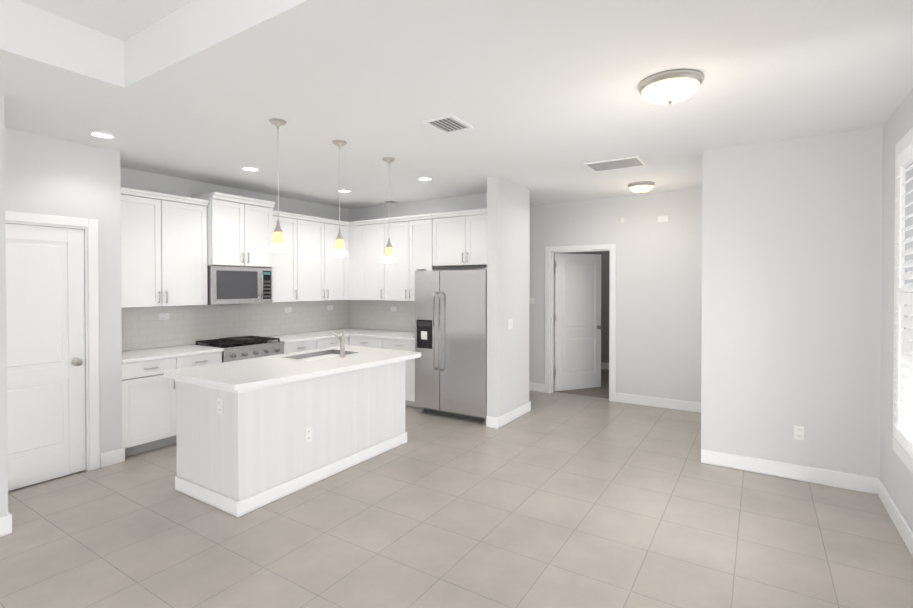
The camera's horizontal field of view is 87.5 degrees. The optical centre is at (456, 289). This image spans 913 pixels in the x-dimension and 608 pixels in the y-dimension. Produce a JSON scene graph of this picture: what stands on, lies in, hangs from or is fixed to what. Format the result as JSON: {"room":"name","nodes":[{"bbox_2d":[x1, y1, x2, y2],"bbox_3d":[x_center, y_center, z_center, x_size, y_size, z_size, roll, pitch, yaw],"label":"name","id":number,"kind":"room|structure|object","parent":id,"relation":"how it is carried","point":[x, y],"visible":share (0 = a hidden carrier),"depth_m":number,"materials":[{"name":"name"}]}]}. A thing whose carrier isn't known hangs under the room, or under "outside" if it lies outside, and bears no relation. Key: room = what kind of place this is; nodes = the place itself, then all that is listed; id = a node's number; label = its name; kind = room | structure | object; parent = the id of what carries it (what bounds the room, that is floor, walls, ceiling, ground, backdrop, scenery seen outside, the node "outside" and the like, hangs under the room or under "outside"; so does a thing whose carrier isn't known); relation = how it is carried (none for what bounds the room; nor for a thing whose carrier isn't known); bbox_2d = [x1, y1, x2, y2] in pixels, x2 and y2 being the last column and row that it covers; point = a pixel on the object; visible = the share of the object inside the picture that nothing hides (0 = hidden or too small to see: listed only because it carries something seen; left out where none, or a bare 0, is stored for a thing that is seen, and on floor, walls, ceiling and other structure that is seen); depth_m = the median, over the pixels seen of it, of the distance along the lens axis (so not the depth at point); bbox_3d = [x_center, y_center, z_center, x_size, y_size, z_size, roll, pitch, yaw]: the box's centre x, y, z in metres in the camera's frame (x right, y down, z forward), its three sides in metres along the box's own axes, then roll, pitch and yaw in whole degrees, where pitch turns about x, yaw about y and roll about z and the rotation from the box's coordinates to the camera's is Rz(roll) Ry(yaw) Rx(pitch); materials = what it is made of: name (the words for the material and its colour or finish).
{"room":"kitchen","nodes":[
{"label":"kitchen","id":0,"kind":"room"},
{"bbox_2d":[0,391,912,607],"bbox_3d":[-1.054,1.632,2.760,6.520,0.120,10.090,0,1,33],"label":"floor","id":1,"kind":"structure","parent":0,"point":[557,500],"depth_m":3.08,"materials":[{"name":"tile"}]},
{"bbox_2d":[122,351,221,456],"bbox_3d":[-3.040,1.108,4.897,0.620,0.885,0.962,0,1,33],"label":"base cabinet","id":2,"kind":"object","parent":1,"relation":"on","point":[148,397],"depth_m":4.55,"materials":[{"name":"white wood"}]},
{"bbox_2d":[122,343,223,362],"bbox_3d":[-3.028,0.647,4.884,0.649,0.032,0.962,0,1,33],"label":"countertop","id":3,"kind":"structure","parent":2,"relation":"on","point":[143,356],"depth_m":4.82,"materials":[{"name":"white stone"}]},
{"bbox_2d":[193,336,283,362],"bbox_3d":[-2.533,1.060,5.604,0.707,0.967,0.764,0,1,33],"label":"range","id":4,"kind":"object","parent":1,"relation":"on","point":[242,348],"visible":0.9,"depth_m":5.44,"materials":[{"name":"silver metal"}]},
{"bbox_2d":[172,354,406,516],"bbox_3d":[-1.356,1.117,4.285,0.846,0.880,1.867,0,1,33],"label":"kitchen island","id":5,"kind":"object","parent":1,"relation":"on","point":[252,434],"depth_m":3.65,"materials":[{"name":"white wood"}]},
{"bbox_2d":[164,346,420,393],"bbox_3d":[-1.320,0.670,4.270,1.108,0.070,1.943,0,1,33],"label":"island countertop","id":6,"kind":"structure","parent":5,"relation":"on","point":[253,375],"depth_m":3.87,"materials":[{"name":"white stone"}]},
{"bbox_2d":[330,330,347,357],"bbox_3d":[-1.108,0.506,4.463,0.088,0.254,0.131,0,1,33],"label":"faucet","id":7,"kind":"object","parent":6,"relation":"on","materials":[{"name":"silver metal"}]},
{"bbox_2d":[284,339,312,353],"bbox_3d":[-2.208,1.095,6.203,0.620,0.885,0.583,0,1,33],"label":"base cabinet","id":8,"kind":"object","parent":1,"relation":"on","point":[288,347],"depth_m":5.97,"materials":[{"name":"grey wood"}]},
{"bbox_2d":[313,335,348,348],"bbox_3d":[-1.914,1.091,6.605,0.683,0.885,0.655,0,1,33],"label":"base cabinet","id":9,"kind":"object","parent":1,"relation":"on","point":[317,343],"depth_m":6.39,"materials":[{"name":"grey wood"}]},
{"bbox_2d":[349,335,419,407],"bbox_3d":[-0.855,1.091,6.626,1.248,0.885,0.681,0,1,33],"label":"base cabinet","id":10,"kind":"object","parent":1,"relation":"on","point":[354,340],"depth_m":6.21,"materials":[{"name":"white wood"}]},
{"bbox_2d":[257,327,368,342],"bbox_3d":[-1.891,0.629,6.668,0.649,0.032,1.716,0,1,33],"label":"countertop","id":11,"kind":"structure","parent":10,"relation":"on","point":[301,337],"depth_m":6.41,"materials":[{"name":"white stone"}]},
{"bbox_2d":[353,331,414,338],"bbox_3d":[-0.825,0.629,6.620,1.196,0.032,0.650,0,1,33],"label":"countertop","id":12,"kind":"structure","parent":10,"relation":"on","point":[376,334],"depth_m":6.54,"materials":[{"name":"white stone"}]},
{"bbox_2d":[415,268,486,424],"bbox_3d":[0.080,0.642,5.943,1.016,1.795,0.805,0,1,33],"label":"refrigerator","id":13,"kind":"object","parent":1,"relation":"on","point":[451,340],"visible":0.83,"depth_m":5.64,"materials":[{"name":"grey metal"}]},
{"bbox_2d":[0,88,912,531],"bbox_3d":[-1.054,0.012,2.743,6.520,3.120,10.090,0,1,33],"label":"wall","id":14,"kind":"structure","parent":0,"point":[754,300],"depth_m":4.09,"materials":[{"name":"paint"}]},
{"bbox_2d":[0,512,11,536],"bbox_3d":[-3.997,1.524,1.294,0.020,0.125,4.216,0,1,33],"label":"baseboard","id":15,"kind":"structure","parent":14,"relation":"attached to","point":[5,521],"depth_m":3.04,"materials":[{"name":"white wood"}]},
{"bbox_2d":[5,223,85,490],"bbox_3d":[-3.391,0.519,3.788,0.171,2.060,0.724,0,1,33],"label":"pantry door","id":16,"kind":"structure","parent":14,"relation":"in","point":[45,333],"depth_m":3.86,"materials":[{"name":"white wood"}]},
{"bbox_2d":[5,211,99,470],"bbox_3d":[-3.409,0.479,3.799,0.138,2.165,0.910,0,1,33],"label":"door frame","id":17,"kind":"structure","parent":14,"relation":"attached to","point":[89,227],"depth_m":4.09,"materials":[{"name":"white wood"}]},
{"bbox_2d":[158,313,169,319],"label":"outlet plates","id":18,"kind":"object","parent":14,"relation":"attached to","point":[161,316],"depth_m":5.20,"materials":[{"name":"white plastic"}]},
{"bbox_2d":[121,191,208,310],"bbox_3d":[-3.154,-0.387,4.955,0.349,1.125,0.962,0,1,33],"label":"upper cabinet","id":19,"kind":"object","parent":14,"relation":"attached to","point":[173,247],"depth_m":4.88,"materials":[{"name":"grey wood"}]},
{"bbox_2d":[193,195,276,266],"bbox_3d":[-2.649,-0.654,5.660,0.439,0.765,0.770,0,1,33],"label":"upper cabinet","id":20,"kind":"object","parent":14,"relation":"attached to","point":[240,230],"depth_m":5.49,"materials":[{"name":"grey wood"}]},
{"bbox_2d":[207,266,271,304],"bbox_3d":[-2.628,-0.052,5.653,0.482,0.431,0.760,0,1,33],"label":"microwave","id":21,"kind":"object","parent":20,"relation":"attached to","point":[237,285],"visible":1,"depth_m":5.49,"materials":[{"name":"silver metal"}]},
{"bbox_2d":[262,211,300,302],"bbox_3d":[-2.346,-0.400,6.222,0.349,1.125,0.493,0,1,33],"label":"upper cabinet","id":22,"kind":"object","parent":14,"relation":"attached to","point":[286,277],"depth_m":6.18,"materials":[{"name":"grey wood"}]},
{"bbox_2d":[285,307,291,312],"label":"outlet plates","id":23,"kind":"object","parent":14,"relation":"attached to","point":[287,309],"depth_m":6.57,"materials":[{"name":"white plastic"}]},
{"bbox_2d":[301,215,348,302],"bbox_3d":[-2.009,-0.406,6.751,0.349,1.125,1.006,0,1,33],"label":"upper cabinet","id":24,"kind":"object","parent":14,"relation":"attached to","point":[324,277],"depth_m":6.66,"materials":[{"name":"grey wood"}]},
{"bbox_2d":[327,305,332,309],"label":"outlet plates","id":25,"kind":"object","parent":14,"relation":"attached to","point":[329,307],"depth_m":7.21,"materials":[{"name":"white plastic"}]},
{"bbox_2d":[349,219,380,302],"bbox_3d":[-1.185,-0.408,7.017,0.749,1.125,0.350,0,1,33],"label":"upper cabinet","id":26,"kind":"object","parent":14,"relation":"attached to","point":[364,238],"depth_m":6.91,"materials":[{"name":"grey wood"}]},
{"bbox_2d":[381,215,446,302],"bbox_3d":[-0.572,-0.404,6.626,0.949,1.125,0.350,0,1,33],"label":"upper cabinet","id":27,"kind":"object","parent":14,"relation":"attached to","point":[413,240],"depth_m":6.49,"materials":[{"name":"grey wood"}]},
{"bbox_2d":[437,211,486,266],"bbox_3d":[0.211,-0.634,6.125,1.030,0.655,0.350,0,1,33],"label":"upper cabinet","id":28,"kind":"object","parent":14,"relation":"attached to","point":[462,235],"depth_m":6.00,"materials":[{"name":"white wood"}]},
{"bbox_2d":[508,319,512,329],"label":"outlet plates","id":29,"kind":"object","parent":14,"relation":"attached to","point":[510,321],"depth_m":5.55,"materials":[{"name":"white plastic"}]},
{"bbox_2d":[492,402,530,428],"bbox_3d":[0.689,1.480,5.664,0.016,0.125,0.896,0,1,33],"label":"baseboard","id":30,"kind":"structure","parent":14,"relation":"attached to","point":[506,418],"depth_m":5.56,"materials":[{"name":"white wood"}]},
{"bbox_2d":[529,298,533,303],"label":"outlet plates","id":31,"kind":"object","parent":14,"relation":"attached to","point":[531,300],"depth_m":7.18,"materials":[{"name":"white plastic"}]},
{"bbox_2d":[529,382,544,392],"bbox_3d":[0.127,1.458,7.836,2.813,0.125,0.016,0,1,33],"label":"baseboard","id":32,"kind":"structure","parent":14,"relation":"attached to","point":[537,387],"depth_m":7.14,"materials":[{"name":"white wood"}]},
{"bbox_2d":[554,253,601,390],"bbox_3d":[1.869,0.484,7.267,0.539,2.060,0.723,0,1,33],"label":"hall door","id":33,"kind":"structure","parent":14,"relation":"in","point":[577,321],"depth_m":7.25,"materials":[{"name":"white wood"}]},
{"bbox_2d":[545,243,615,401],"bbox_3d":[1.783,0.448,6.851,1.027,2.165,0.156,0,1,33],"label":"door frame","id":34,"kind":"structure","parent":14,"relation":"attached to","point":[549,254],"depth_m":6.88,"materials":[{"name":"white wood"}]},
{"bbox_2d":[616,393,700,412],"bbox_3d":[2.694,1.475,6.200,1.220,0.125,0.016,0,1,33],"label":"baseboard","id":35,"kind":"structure","parent":14,"relation":"attached to","point":[620,397],"depth_m":6.22,"materials":[{"name":"white wood"}]},
{"bbox_2d":[658,215,668,221],"label":"outlet plates","id":36,"kind":"object","parent":14,"relation":"attached to","point":[660,218],"depth_m":6.17,"materials":[{"name":"white plastic"}]},
{"bbox_2d":[701,449,875,493],"bbox_3d":[2.698,1.497,3.966,1.190,0.125,0.020,0,1,33],"label":"baseboard","id":37,"kind":"structure","parent":14,"relation":"attached to","point":[862,483],"depth_m":3.92,"materials":[{"name":"white wood"}]},
{"bbox_2d":[794,425,804,439],"label":"outlet plates","id":38,"kind":"object","parent":14,"relation":"attached to","point":[798,432],"depth_m":3.90,"materials":[{"name":"white plastic"}]},
{"bbox_2d":[876,478,912,556],"bbox_3d":[1.082,1.534,0.282,0.016,0.125,7.970,0,1,33],"label":"baseboard","id":39,"kind":"structure","parent":14,"relation":"attached to","point":[900,523],"depth_m":3.15,"materials":[{"name":"white wood"}]},
{"bbox_2d":[893,127,912,473],"bbox_3d":[2.383,0.061,2.320,0.086,2.050,2.090,0,1,33],"label":"window","id":40,"kind":"structure","parent":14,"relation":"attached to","point":[903,398],"depth_m":2.96,"materials":[{"name":"white"}]},
{"bbox_2d":[0,0,912,208],"bbox_3d":[-0.396,-1.398,3.762,6.520,0.320,12.540,0,1,33],"label":"ceiling","id":41,"kind":"structure","parent":0,"point":[545,99],"depth_m":2.87,"materials":[{"name":"paint"}]},
{"bbox_2d":[88,131,115,138],"bbox_3d":[-2.832,-1.234,3.811,0.184,0.007,0.184,0,1,33],"label":"recessed light","id":42,"kind":"object","parent":41,"relation":"in","point":[101,134],"visible":1,"depth_m":3.79,"materials":[{"name":"white"}]},
{"bbox_2d":[241,167,259,170],"bbox_3d":[-2.131,-1.246,4.929,0.184,0.007,0.184,0,1,33],"label":"recessed light","id":43,"kind":"object","parent":41,"relation":"in","point":[250,168],"visible":0.94,"depth_m":4.90,"materials":[{"name":"white"}]},
{"bbox_2d":[268,118,288,251],"bbox_3d":[-1.311,-0.758,3.504,0.149,0.955,0.149,0,1,33],"label":"pendant light","id":44,"kind":"object","parent":41,"relation":"hanging from","point":[278,244],"visible":1,"depth_m":3.48,"materials":[{"name":"white glass"}]},
{"bbox_2d":[331,140,348,256],"bbox_3d":[-0.984,-0.761,4.018,0.149,0.960,0.149,0,1,33],"label":"pendant light","id":45,"kind":"object","parent":41,"relation":"hanging from","point":[339,251],"visible":1,"depth_m":4.00,"materials":[{"name":"white glass"}]},
{"bbox_2d":[336,189,350,191],"bbox_3d":[-1.436,-1.257,6.075,0.184,0.007,0.184,0,1,33],"label":"recessed light","id":46,"kind":"object","parent":41,"relation":"in","point":[342,190],"visible":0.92,"depth_m":6.04,"materials":[{"name":"white"}]},
{"bbox_2d":[381,157,396,262],"bbox_3d":[-0.644,-0.754,4.550,0.149,0.985,0.149,0,1,33],"label":"pendant light","id":47,"kind":"object","parent":41,"relation":"hanging from","point":[388,257],"visible":1,"depth_m":4.52,"materials":[{"name":"white glass"}]},
{"bbox_2d":[380,199,402,203],"bbox_3d":[-0.933,-1.263,6.846,0.220,0.011,0.240,0,1,33],"label":"ceiling vent","id":48,"kind":"object","parent":41,"relation":"in","point":[391,201],"visible":0.96,"depth_m":6.81,"materials":[{"name":"grey"}]},
{"bbox_2d":[417,177,432,180],"bbox_3d":[-0.357,-1.250,5.387,0.184,0.007,0.184,0,1,33],"label":"recessed light","id":49,"kind":"object","parent":41,"relation":"in","point":[425,178],"visible":0.98,"depth_m":5.36,"materials":[{"name":"white"}]},
{"bbox_2d":[423,115,472,133],"bbox_3d":[-0.060,-1.230,3.555,0.250,0.011,0.310,0,1,33],"label":"ceiling vent","id":50,"kind":"object","parent":41,"relation":"in","point":[447,124],"visible":0.96,"depth_m":3.54,"materials":[{"name":"grey metal"}]},
{"bbox_2d":[583,156,646,171],"bbox_3d":[1.574,-1.242,4.732,0.520,0.011,0.390,0,1,33],"label":"ceiling vent","id":51,"kind":"object","parent":41,"relation":"in","point":[619,163],"visible":1,"depth_m":4.71,"materials":[{"name":"grey metal"}]},
{"bbox_2d":[628,181,654,193],"bbox_3d":[2.195,-1.196,5.670,0.306,0.123,0.306,0,1,33],"label":"dome ceiling light","id":52,"kind":"object","parent":41,"relation":"attached to","point":[640,187],"visible":1,"depth_m":5.57,"materials":[{"name":"white glass"}]},
{"bbox_2d":[638,69,703,104],"bbox_3d":[1.265,-1.162,2.825,0.357,0.134,0.357,0,1,33],"label":"dome ceiling light","id":53,"kind":"object","parent":41,"relation":"attached to","point":[669,87],"visible":1,"depth_m":2.73,"materials":[{"name":"white glass"}]},
{"bbox_2d":[554,369,608,398],"bbox_3d":[2.401,1.577,7.993,3.120,0.124,2.450,0,1,33],"label":"floor carpet","id":54,"kind":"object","parent":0,"point":[602,391],"visible":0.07,"depth_m":7.21,"materials":[{"name":"beige carpet"}]},
{"bbox_2d":[567,251,609,362],"bbox_3d":[3.027,-0.051,8.959,3.120,3.120,0.120,0,1,33],"label":"wall","id":55,"kind":"structure","parent":0,"point":[605,306],"depth_m":9.02,"materials":[{"name":"paint"}]},
{"bbox_2d":[601,362,608,369],"bbox_3d":[2.990,1.447,8.916,2.880,0.125,0.016,0,1,33],"label":"baseboard","id":56,"kind":"structure","parent":55,"relation":"attached to","point":[603,365],"depth_m":9.02,"materials":[{"name":"white wood"}]}
]}

